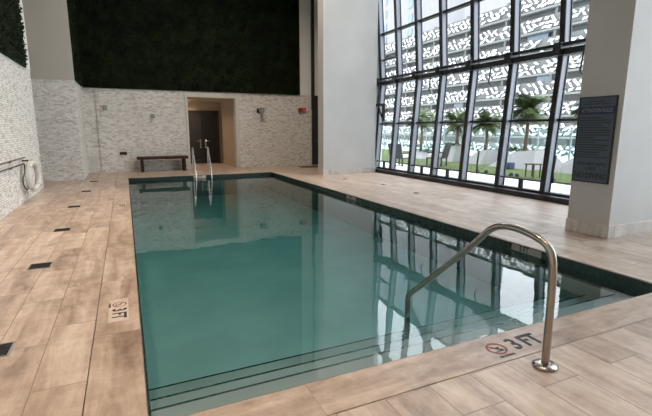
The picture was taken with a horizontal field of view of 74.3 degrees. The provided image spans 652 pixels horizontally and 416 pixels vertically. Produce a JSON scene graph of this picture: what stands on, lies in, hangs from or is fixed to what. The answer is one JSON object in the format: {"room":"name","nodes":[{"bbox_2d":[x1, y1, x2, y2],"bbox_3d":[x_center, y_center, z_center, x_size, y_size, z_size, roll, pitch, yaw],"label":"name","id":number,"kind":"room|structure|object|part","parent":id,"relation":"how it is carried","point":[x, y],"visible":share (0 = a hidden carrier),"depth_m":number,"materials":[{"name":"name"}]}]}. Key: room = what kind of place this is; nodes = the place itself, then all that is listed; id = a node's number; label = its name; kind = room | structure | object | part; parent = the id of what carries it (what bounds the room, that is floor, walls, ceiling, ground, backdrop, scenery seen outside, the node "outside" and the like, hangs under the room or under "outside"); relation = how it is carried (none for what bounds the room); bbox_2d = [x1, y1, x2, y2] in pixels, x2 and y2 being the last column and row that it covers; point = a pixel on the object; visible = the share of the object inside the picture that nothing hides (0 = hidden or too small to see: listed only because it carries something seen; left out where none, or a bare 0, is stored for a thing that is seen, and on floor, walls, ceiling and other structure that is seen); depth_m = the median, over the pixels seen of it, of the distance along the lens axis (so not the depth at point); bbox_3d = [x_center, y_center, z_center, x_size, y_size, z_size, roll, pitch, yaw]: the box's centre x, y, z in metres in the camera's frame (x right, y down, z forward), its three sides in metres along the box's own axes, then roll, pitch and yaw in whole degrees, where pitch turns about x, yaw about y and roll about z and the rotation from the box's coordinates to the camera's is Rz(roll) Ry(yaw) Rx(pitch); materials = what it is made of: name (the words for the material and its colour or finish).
{"room":"indoor swimming pool","nodes":[
{"label":"indoor swimming pool","id":0,"kind":"room"},
{"bbox_2d":[0,0,43,219],"bbox_3d":[-3.855,-3.535,2.635,0.312,9.000,17.100,-5,11,-24],"label":"wall","id":1,"kind":"structure","parent":0,"point":[18,128],"depth_m":8.77,"materials":[{"name":"stone"}]},
{"bbox_2d":[0,157,24,164],"bbox_3d":[-5.165,-0.592,6.509,0.057,0.040,5.750,-5,11,-24],"label":"pole","id":2,"kind":"object","parent":1,"relation":"attached to","point":[21,157],"visible":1,"depth_m":7.96,"materials":[{"name":"metal"}]},
{"bbox_2d":[0,0,26,67],"bbox_3d":[-4.978,-5.448,5.295,0.134,6.000,9.420,-5,11,-24],"label":"wall","id":3,"kind":"structure","parent":1,"relation":"attached to","point":[12,43],"depth_m":8.84,"materials":[{"name":"green plant"}]},
{"bbox_2d":[0,163,28,189],"bbox_3d":[-5.155,-0.207,6.557,0.057,0.579,5.701,-5,11,-24],"label":"hook","id":4,"kind":"object","parent":1,"relation":"attached to","point":[10,168],"visible":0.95,"depth_m":8.62,"materials":[{"name":"metal"}]},
{"bbox_2d":[22,158,40,193],"bbox_3d":[-6.254,-0.677,9.098,0.229,0.760,0.760,-3,11,-17],"label":"life ring","id":5,"kind":"object","parent":1,"relation":"hanging from","point":[34,187],"visible":1,"depth_m":8.99,"materials":[{"name":"white plastic"}]},
{"bbox_2d":[22,0,80,86],"bbox_3d":[-8.914,-6.795,12.427,2.500,6.130,2.500,-5,11,-24],"label":"wall","id":6,"kind":"structure","parent":0,"point":[46,21],"depth_m":11.98,"materials":[{"name":"beige paint"}]},
{"bbox_2d":[67,0,83,85],"bbox_3d":[-7.665,-6.844,12.888,0.155,6.000,1.890,-5,11,-24],"label":"wall","id":7,"kind":"structure","parent":6,"relation":"attached to","point":[73,27],"depth_m":12.72,"materials":[{"name":"green plant"}]},
{"bbox_2d":[81,0,317,172],"bbox_3d":[-3.838,-6.027,16.186,9.700,9.000,0.300,-5,11,-24],"label":"wall","id":8,"kind":"structure","parent":0,"point":[281,135],"depth_m":15.88,"materials":[{"name":"stone"}]},
{"bbox_2d":[89,155,99,167],"bbox_3d":[-8.026,-1.600,14.895,0.300,0.440,0.025,-5,11,-24],"label":"access panel","id":9,"kind":"object","parent":8,"relation":"attached to","point":[93,159],"visible":1,"depth_m":14.89,"materials":[{"name":"white plastic"}]},
{"bbox_3d":[-8.091,-1.596,14.874,0.105,0.360,0.010,-5,11,-24],"label":"door","id":10,"kind":"part","parent":9,"relation":"part of","materials":[{"name":"white paint"}]},
{"bbox_3d":[-7.968,-1.607,14.929,0.105,0.360,0.010,-5,11,-24],"label":"door","id":11,"kind":"part","parent":9,"relation":"part of","materials":[{"name":"white paint"}]},
{"bbox_2d":[75,0,299,94],"bbox_3d":[-4.573,-7.277,15.354,7.770,6.040,0.158,-5,11,-24],"label":"wall","id":12,"kind":"structure","parent":8,"relation":"attached to","point":[227,46],"depth_m":15.51,"materials":[{"name":"green plant"}]},
{"bbox_2d":[184,92,239,168],"bbox_3d":[-4.292,-2.917,16.361,1.990,2.820,0.028,-5,11,-24],"label":"trim","id":13,"kind":"structure","parent":8,"relation":"attached to","point":[186,94],"depth_m":16.19,"materials":[{"name":"white paint"}]},
{"bbox_2d":[257,108,264,112],"bbox_3d":[-2.568,-3.837,16.883,0.250,0.180,0.240,-5,11,-24],"label":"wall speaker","id":14,"kind":"object","parent":8,"relation":"attached to","point":[259,110],"visible":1,"depth_m":16.81,"materials":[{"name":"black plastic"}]},
{"bbox_2d":[298,108,305,111],"bbox_3d":[-0.983,-4.027,17.682,0.345,0.175,0.080,-5,11,-24],"label":"fire alarm","id":15,"kind":"object","parent":8,"relation":"attached to","point":[299,109],"visible":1,"depth_m":17.66,"materials":[{"name":"red paint"}]},
{"bbox_2d":[311,0,314,108],"bbox_3d":[-0.545,-7.395,17.268,0.120,6.700,0.079,-5,11,-24],"label":"trim","id":16,"kind":"structure","parent":8,"relation":"attached to","point":[312,1],"depth_m":17.47,"materials":[{"name":"grey metal"}]},
{"bbox_2d":[187,97,234,163],"bbox_3d":[-4.963,-3.217,17.770,2.060,2.900,2.550,-5,11,-24],"label":"wall","id":17,"kind":"structure","parent":0,"point":[224,106],"depth_m":18.41,"materials":[{"name":"beige paint"}]},
{"bbox_2d":[188,110,219,163],"bbox_3d":[-5.452,-3.076,18.716,1.590,2.280,0.196,-5,11,-24],"label":"door","id":18,"kind":"structure","parent":17,"relation":"in","point":[203,125],"depth_m":18.78,"materials":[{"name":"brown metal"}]},
{"bbox_3d":[-5.747,-3.055,18.605,0.660,1.880,0.015,-5,11,-24],"label":"panel","id":19,"kind":"part","parent":18,"relation":"part of","materials":[{"name":"brown wood"}]},
{"bbox_3d":[-5.089,-3.110,18.904,0.470,1.880,0.015,-5,11,-24],"label":"panel","id":20,"kind":"part","parent":18,"relation":"part of","materials":[{"name":"brown wood"}]},
{"bbox_2d":[223,160,236,166],"bbox_3d":[-4.078,-1.879,18.180,0.020,0.120,2.700,-5,11,-24],"label":"baseboard","id":21,"kind":"structure","parent":17,"relation":"attached to","point":[224,161],"depth_m":18.05,"materials":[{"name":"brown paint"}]},
{"bbox_2d":[0,145,651,415],"bbox_3d":[0.546,-2.109,20.590,25.700,0.300,53.000,-5,11,-24],"label":"floor","id":22,"kind":"structure","parent":0,"point":[50,314],"depth_m":3.59,"materials":[{"name":"tile"}]},
{"bbox_2d":[0,341,15,356],"bbox_3d":[-2.279,0.982,2.941,0.220,0.004,0.220,-5,11,-24],"label":"floor drain","id":23,"kind":"object","parent":22,"relation":"on","point":[5,348],"visible":1,"depth_m":2.98,"materials":[{"name":"grey plastic"}]},
{"bbox_2d":[27,262,52,269],"bbox_3d":[-3.179,0.642,4.785,0.220,0.004,0.220,-5,11,-24],"label":"floor drain","id":24,"kind":"object","parent":22,"relation":"on","point":[46,264],"visible":1,"depth_m":4.79,"materials":[{"name":"black plastic"}]},
{"bbox_2d":[31,79,88,181],"bbox_3d":[-8.914,-2.369,13.241,2.500,2.870,2.500,-5,11,-24],"label":"wall pier","id":25,"kind":"object","parent":22,"relation":"on","point":[58,105],"visible":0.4,"depth_m":12.45,"materials":[{"name":"stone"}]},
{"bbox_2d":[53,227,71,231],"bbox_3d":[-3.980,0.329,6.490,0.220,0.004,0.220,-5,11,-24],"label":"floor drain","id":26,"kind":"object","parent":22,"relation":"on","point":[59,229],"visible":1,"depth_m":6.50,"materials":[{"name":"black plastic"}]},
{"bbox_2d":[137,155,187,171],"bbox_3d":[-5.878,-1.599,15.526,1.720,0.530,0.460,-5,11,-24],"label":"bench","id":27,"kind":"object","parent":22,"relation":"on","point":[183,157],"visible":1,"depth_m":15.38,"materials":[{"name":"brown wood"}]},
{"bbox_3d":[-6.518,-1.504,15.254,0.100,0.440,0.360,-5,11,-24],"label":"leg","id":28,"kind":"part","parent":27,"relation":"part of","materials":[{"name":"brown wood"}]},
{"bbox_3d":[-5.878,-1.816,15.486,1.720,0.090,0.460,-5,11,-24],"label":"seat","id":29,"kind":"part","parent":27,"relation":"part of","materials":[{"name":"brown wood"}]},
{"bbox_3d":[-5.229,-1.611,15.840,0.100,0.440,0.360,-5,11,-24],"label":"leg","id":30,"kind":"part","parent":27,"relation":"part of","materials":[{"name":"brown wood"}]},
{"bbox_2d":[192,147,212,190],"bbox_3d":[-4.146,-1.330,14.404,0.610,1.407,0.715,-5,11,-24],"label":"pool ladder","id":31,"kind":"object","parent":22,"relation":"on","point":[208,153],"visible":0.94,"depth_m":14.32,"materials":[{"name":"metal"}]},
{"bbox_2d":[128,181,628,415],"bbox_3d":[-1.420,0.393,8.808,5.230,0.840,13.050,-5,11,-24],"label":"swimming pool","id":32,"kind":"object","parent":22,"relation":"in","point":[231,277],"depth_m":6.30,"materials":[{"name":"liquid"}]},
{"bbox_2d":[83,177,147,415],"bbox_3d":[-3.664,0.134,7.706,0.314,0.059,13.078,-5,11,-24],"label":"pool coping","id":33,"kind":"structure","parent":32,"relation":"on","point":[116,386],"depth_m":3.11,"materials":[{"name":"tile"}]},
{"bbox_2d":[108,298,128,322],"bbox_3d":[-1.745,0.854,3.616,0.154,0.002,0.500,-5,11,-24],"label":"depth marking","id":34,"kind":"object","parent":33,"relation":"on","point":[118,308],"visible":1,"depth_m":3.60,"materials":[{"name":"white tile"}]},
{"bbox_2d":[117,203,125,206],"bbox_3d":[-4.085,-0.062,8.598,0.154,0.002,0.460,-5,11,-24],"label":"depth marking","id":35,"kind":"object","parent":33,"relation":"on","point":[118,204],"visible":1,"depth_m":8.64,"materials":[{"name":"white tile"}]},
{"bbox_2d":[128,171,269,177],"bbox_3d":[-4.097,-1.101,14.424,4.628,0.059,0.314,-5,11,-24],"label":"trim","id":36,"kind":"structure","parent":32,"relation":"on","point":[259,171],"depth_m":14.35,"materials":[{"name":"stone"}]},
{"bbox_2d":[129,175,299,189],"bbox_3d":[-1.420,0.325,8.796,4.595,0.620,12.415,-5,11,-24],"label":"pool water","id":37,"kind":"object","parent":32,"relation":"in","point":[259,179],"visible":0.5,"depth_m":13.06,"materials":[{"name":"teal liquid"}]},
{"bbox_2d":[149,295,627,415],"bbox_3d":[0.946,1.305,3.769,4.594,0.470,1.132,-5,11,-24],"label":"steps","id":38,"kind":"structure","parent":32,"relation":"attached to","point":[219,400],"depth_m":3.52,"materials":[{"name":"tile"}]},
{"bbox_2d":[149,295,556,390],"bbox_3d":[0.711,1.251,4.277,4.590,0.033,0.017,-5,11,-24],"label":"trim","id":39,"kind":"structure","parent":38,"relation":"attached to","point":[556,295],"depth_m":3.94,"materials":[{"name":"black tile"}]},
{"bbox_2d":[150,295,585,400],"bbox_3d":[0.858,1.180,3.941,4.590,0.033,0.017,-5,11,-24],"label":"trim","id":40,"kind":"structure","parent":38,"relation":"attached to","point":[582,295],"depth_m":3.60,"materials":[{"name":"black tile"}]},
{"bbox_2d":[151,294,615,411],"bbox_3d":[0.992,1.105,3.631,4.590,0.033,0.017,-5,11,-24],"label":"trim","id":41,"kind":"structure","parent":38,"relation":"attached to","point":[611,294],"depth_m":3.29,"materials":[{"name":"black tile"}]},
{"bbox_2d":[402,223,558,371],"bbox_3d":[1.102,0.712,3.377,0.156,1.359,1.608,-5,11,-24],"label":"pool handrail","id":42,"kind":"object","parent":38,"relation":"on","point":[544,363],"visible":0.98,"depth_m":2.74,"materials":[{"name":"metal"}]},
{"bbox_2d":[187,293,651,415],"bbox_3d":[1.257,0.994,3.028,4.628,0.059,0.314,-5,11,-24],"label":"pool coping","id":43,"kind":"structure","parent":32,"relation":"on","point":[334,395],"depth_m":2.72,"materials":[{"name":"tile"}]},
{"bbox_2d":[485,333,540,357],"bbox_3d":[1.337,0.962,3.027,0.474,0.001,0.184,-5,11,-24],"label":"depth marking","id":44,"kind":"object","parent":43,"relation":"on","point":[526,334],"visible":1,"depth_m":3.04,"materials":[{"name":"black paint"}]},
{"bbox_2d":[270,171,651,283],"bbox_3d":[0.824,-0.241,9.746,0.314,0.059,13.078,-5,11,-24],"label":"trim","id":45,"kind":"structure","parent":32,"relation":"on","point":[616,268],"depth_m":6.00,"materials":[{"name":"tile"}]},
{"bbox_2d":[128,172,651,415],"bbox_3d":[-1.420,0.033,8.742,4.620,0.212,12.440,-5,11,-24],"label":"trim","id":46,"kind":"structure","parent":22,"relation":"attached to","point":[619,284],"depth_m":5.95,"materials":[{"name":"green tile"}]},
{"bbox_2d":[193,175,205,177],"bbox_3d":[-4.173,-1.034,14.203,0.400,0.086,0.002,-5,11,-24],"label":"depth marking","id":47,"kind":"object","parent":46,"relation":"attached to","point":[198,176],"visible":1,"depth_m":14.21,"materials":[{"name":"white tile"}]},
{"bbox_2d":[347,195,355,200],"bbox_3d":[0.578,-0.236,9.861,0.002,0.086,0.460,-5,11,-24],"label":"depth marking","id":48,"kind":"object","parent":46,"relation":"attached to","point":[348,196],"visible":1,"depth_m":9.84,"materials":[{"name":"grey tile"}]},
{"bbox_2d":[511,243,541,257],"bbox_3d":[2.592,0.552,5.575,0.002,0.086,0.460,-5,11,-24],"label":"depth marking","id":49,"kind":"object","parent":46,"relation":"attached to","point":[535,253],"visible":1,"depth_m":5.57,"materials":[{"name":"grey tile"}]},
{"bbox_2d":[388,144,408,165],"bbox_3d":[3.098,-2.240,18.040,0.820,0.920,0.660,-10,14,-43],"label":"garden chair","id":50,"kind":"object","parent":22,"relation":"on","point":[400,155],"visible":0.6,"depth_m":17.73,"materials":[{"name":"black plastic"}]},
{"bbox_3d":[2.870,-2.368,17.795,0.190,0.580,0.660,-10,14,-43],"label":"frame","id":51,"kind":"part","parent":50,"relation":"part of","materials":[{"name":"black plastic"}]},
{"bbox_2d":[381,149,571,184],"bbox_3d":[5.012,-2.734,23.133,6.600,0.050,30.000,-5,11,-24],"label":"lawn","id":52,"kind":"structure","parent":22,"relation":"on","point":[561,178],"depth_m":15.84,"materials":[{"name":"green plant"}]},
{"bbox_2d":[416,150,431,158],"bbox_3d":[4.991,-2.829,22.434,1.200,0.390,1.540,-5,11,-24],"label":"planter","id":53,"kind":"object","parent":52,"relation":"on","point":[421,155],"visible":0.57,"depth_m":21.87,"materials":[{"name":"white concrete"}]},
{"bbox_2d":[404,106,434,148],"bbox_3d":[4.895,-4.088,22.274,1.664,2.390,1.679,6,12,28],"label":"palm tree","id":54,"kind":"object","parent":53,"relation":"in","point":[423,117],"visible":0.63,"depth_m":22.21,"materials":[{"name":"green plant"}]},
{"bbox_2d":[416,147,431,151],"bbox_3d":[4.984,-3.081,22.098,1.045,0.350,0.861,6,12,30],"label":"leafy shrub","id":55,"kind":"object","parent":53,"relation":"in","point":[419,149],"visible":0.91,"depth_m":22.03,"materials":[{"name":"green plant"}]},
{"bbox_2d":[426,143,451,165],"bbox_3d":[4.591,-2.186,17.471,0.820,0.920,0.660,7,13,34],"label":"garden chair","id":56,"kind":"object","parent":52,"relation":"on","point":[444,153],"visible":0.76,"depth_m":17.21,"materials":[{"name":"black plastic"}]},
{"bbox_3d":[4.852,-2.321,17.267,0.190,0.580,0.660,7,13,34],"label":"frame","id":57,"kind":"part","parent":56,"relation":"part of","materials":[{"name":"black plastic"}]},
{"bbox_2d":[442,144,469,161],"bbox_3d":[6.103,-2.591,20.032,1.200,0.790,0.770,-5,11,-24],"label":"planter","id":58,"kind":"object","parent":52,"relation":"on","point":[455,151],"visible":0.57,"depth_m":19.70,"materials":[{"name":"white concrete"}]},
{"bbox_2d":[444,109,473,144],"bbox_3d":[6.008,-3.654,19.699,1.394,1.770,1.499,9,14,40],"label":"palm tree","id":59,"kind":"object","parent":58,"relation":"in","point":[456,127],"visible":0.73,"depth_m":19.69,"materials":[{"name":"green plant"}]},
{"bbox_2d":[469,149,497,164],"bbox_3d":[6.913,-2.271,18.791,1.500,0.610,1.100,-5,11,-24],"label":"planter","id":60,"kind":"object","parent":52,"relation":"on","point":[488,156],"visible":0.89,"depth_m":18.35,"materials":[{"name":"white concrete"}]},
{"bbox_2d":[472,108,501,149],"bbox_3d":[7.001,-3.389,18.789,1.467,1.877,1.386,3,11,15],"label":"palm tree","id":61,"kind":"object","parent":60,"relation":"on","point":[492,127],"visible":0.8,"depth_m":18.61,"materials":[{"name":"green plant"}]},
{"bbox_2d":[506,162,514,168],"bbox_3d":[6.848,-1.581,16.031,0.300,0.250,0.240,-5,11,-24],"label":"cushion","id":62,"kind":"object","parent":52,"relation":"on","point":[510,165],"visible":0.78,"depth_m":15.92,"materials":[{"name":"fabric"}]},
{"bbox_2d":[489,149,561,169],"bbox_3d":[7.857,-1.951,16.773,1.950,0.710,2.090,-5,11,-24],"label":"planter","id":63,"kind":"object","parent":52,"relation":"on","point":[519,158],"visible":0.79,"depth_m":16.08,"materials":[{"name":"white concrete"}]},
{"bbox_2d":[508,145,521,150],"bbox_3d":[7.496,-2.454,17.222,0.983,0.358,0.987,0,10,-1],"label":"leafy shrub","id":64,"kind":"object","parent":63,"relation":"in","point":[515,147],"visible":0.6,"depth_m":17.02,"materials":[{"name":"green plant"}]},
{"bbox_2d":[512,92,550,150],"bbox_3d":[7.819,-3.310,16.730,1.693,2.344,1.743,-5,11,-24],"label":"palm tree","id":65,"kind":"object","parent":63,"relation":"in","point":[528,104],"visible":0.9,"depth_m":16.45,"materials":[{"name":"green plant"}]},
{"bbox_2d":[524,163,542,177],"bbox_3d":[6.381,-1.157,13.258,0.360,0.420,0.360,-5,11,-24],"label":"side table","id":66,"kind":"object","parent":52,"relation":"on","point":[532,164],"visible":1,"depth_m":13.20,"materials":[{"name":"brown wood"}]},
{"bbox_2d":[554,158,572,173],"bbox_3d":[8.801,-1.532,14.774,1.650,0.610,1.540,-5,11,-24],"label":"planter","id":67,"kind":"object","parent":52,"relation":"on","point":[565,167],"visible":0.07,"depth_m":14.65,"materials":[{"name":"white concrete"}]},
{"bbox_2d":[569,104,578,126],"bbox_3d":[8.932,-2.776,14.303,1.624,2.292,1.615,-5,11,-24],"label":"palm tree","id":68,"kind":"object","parent":67,"relation":"in","point":[575,111],"visible":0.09,"depth_m":14.45,"materials":[{"name":"green plant"}]},
{"bbox_2d":[384,127,576,159],"bbox_3d":[8.765,-3.632,23.678,0.080,1.620,44.180,-5,11,-24],"label":"fence","id":69,"kind":"object","parent":22,"relation":"on","point":[571,133],"visible":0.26,"depth_m":20.70,"materials":[{"name":"white metal"}]},
{"bbox_3d":[8.790,-4.399,23.482,0.080,0.040,44.000,-5,11,-24],"label":"rail","id":70,"kind":"part","parent":69,"relation":"part of","materials":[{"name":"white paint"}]},
{"bbox_3d":[10.174,-3.061,20.682,0.060,1.580,0.060,-5,11,-24],"label":"post","id":71,"kind":"part","parent":69,"relation":"part of","materials":[{"name":"white metal"}]},
{"bbox_3d":[10.887,-2.782,19.164,0.060,1.580,0.060,-5,11,-24],"label":"post","id":72,"kind":"part","parent":69,"relation":"part of","materials":[{"name":"white metal"}]},
{"bbox_2d":[530,229,547,233],"bbox_3d":[3.123,0.345,6.403,0.340,0.004,0.340,-5,11,-24],"label":"skimmer cover","id":73,"kind":"object","parent":22,"relation":"on","point":[539,231],"visible":0.61,"depth_m":6.37,"materials":[{"name":"stone"}]},
{"bbox_2d":[318,0,377,168],"bbox_3d":[0.724,-5.638,14.071,1.980,9.000,0.430,-5,11,-24],"label":"column","id":74,"kind":"structure","parent":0,"point":[347,29],"depth_m":14.13,"materials":[{"name":"paint"}]},
{"bbox_2d":[318,167,374,174],"bbox_3d":[0.724,-1.301,14.869,2.004,0.180,0.454,-5,11,-24],"label":"baseboard","id":75,"kind":"structure","parent":74,"relation":"attached to","point":[369,169],"depth_m":14.61,"materials":[{"name":"paint"}]},
{"bbox_2d":[375,0,585,204],"bbox_3d":[5.443,-4.356,7.099,0.692,9.000,17.540,-5,11,-24],"label":"window","id":76,"kind":"structure","parent":74,"relation":"in","point":[562,49],"depth_m":11.28,"materials":[{"name":"black metal"}]},
{"bbox_3d":[2.948,-1.183,13.247,0.050,0.235,1.010,-5,11,-24],"label":"vent rail","id":77,"kind":"part","parent":76,"relation":"part of","materials":[{"name":"grey metal"}]},
{"bbox_3d":[3.441,-0.990,12.198,0.050,0.235,1.100,-5,11,-24],"label":"vent rail","id":78,"kind":"part","parent":76,"relation":"part of","materials":[{"name":"grey metal"}]},
{"bbox_3d":[5.419,0.022,7.870,0.400,0.110,17.500,-5,11,-24],"label":"sill","id":79,"kind":"part","parent":76,"relation":"part of","materials":[{"name":"grey metal"}]},
{"bbox_3d":[5.487,-0.062,7.887,0.180,0.050,17.500,-5,11,-24],"label":"rail","id":80,"kind":"part","parent":76,"relation":"part of","materials":[{"name":"grey metal"}]},
{"bbox_3d":[3.918,-1.180,11.088,0.072,0.594,0.064,-5,11,-24],"label":"handle","id":81,"kind":"part","parent":76,"relation":"part of","materials":[{"name":"black plastic"}]},
{"bbox_3d":[4.502,-0.575,9.940,0.050,0.235,1.160,-5,11,-24],"label":"vent rail","id":82,"kind":"part","parent":76,"relation":"part of","materials":[{"name":"grey metal"}]},
{"bbox_3d":[4.841,-0.819,9.124,0.072,0.594,0.064,-5,11,-24],"label":"handle","id":83,"kind":"part","parent":76,"relation":"part of","materials":[{"name":"black plastic"}]},
{"bbox_2d":[376,0,384,166],"bbox_3d":[1.736,-5.815,15.035,0.560,9.000,0.200,-5,11,-24],"label":"wall","id":84,"kind":"structure","parent":0,"point":[378,74],"depth_m":15.17,"materials":[{"name":"white paint"}]},
{"bbox_2d":[567,0,651,225],"bbox_3d":[4.579,-4.116,5.796,1.780,9.000,0.620,-5,11,-24],"label":"column","id":85,"kind":"structure","parent":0,"point":[618,45],"depth_m":5.84,"materials":[{"name":"paint"}]},
{"bbox_2d":[571,95,618,184],"bbox_3d":[3.749,-0.949,6.017,0.026,1.190,0.530,-5,11,-24],"label":"sign","id":86,"kind":"object","parent":85,"relation":"attached to","point":[596,123],"visible":1,"depth_m":6.00,"materials":[{"name":"grey plastic"}]},
{"bbox_2d":[565,218,651,238],"bbox_3d":[4.579,0.221,6.594,1.804,0.180,0.644,-5,11,-24],"label":"baseboard","id":87,"kind":"structure","parent":85,"relation":"attached to","point":[607,232],"depth_m":6.16,"materials":[{"name":"stone"}]},
{"label":"outside","id":88,"kind":"structure","parent":0,"visible":0},
{"bbox_2d":[384,0,510,42],"bbox_3d":[22.886,-45.542,159.186,20.200,85.000,100.000,-5,11,-24],"label":"sky","id":89,"kind":"structure","parent":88,"point":[429,7],"depth_m":121.36,"materials":[{"name":"white"}]},
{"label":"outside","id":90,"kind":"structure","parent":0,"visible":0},
{"bbox_2d":[382,0,589,156],"bbox_3d":[28.018,-11.031,76.571,16.283,41.000,93.979,-5,11,-24],"label":"building","id":91,"kind":"structure","parent":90,"point":[540,19],"depth_m":63.10,"materials":[{"name":"white concrete"}]},
{"bbox_3d":[1.061,-6.092,16.543,0.500,9.000,3.150,-5,11,-24],"label":"wall","id":92,"kind":"structure","parent":0,"visible":0},
{"bbox_2d":[312,109,317,164],"bbox_3d":[-0.185,-2.992,18.207,0.820,2.300,0.149,-5,11,-24],"label":"door","id":93,"kind":"structure","parent":92,"relation":"in","point":[314,111],"depth_m":18.08,"materials":[{"name":"brown wood"}]}
]}

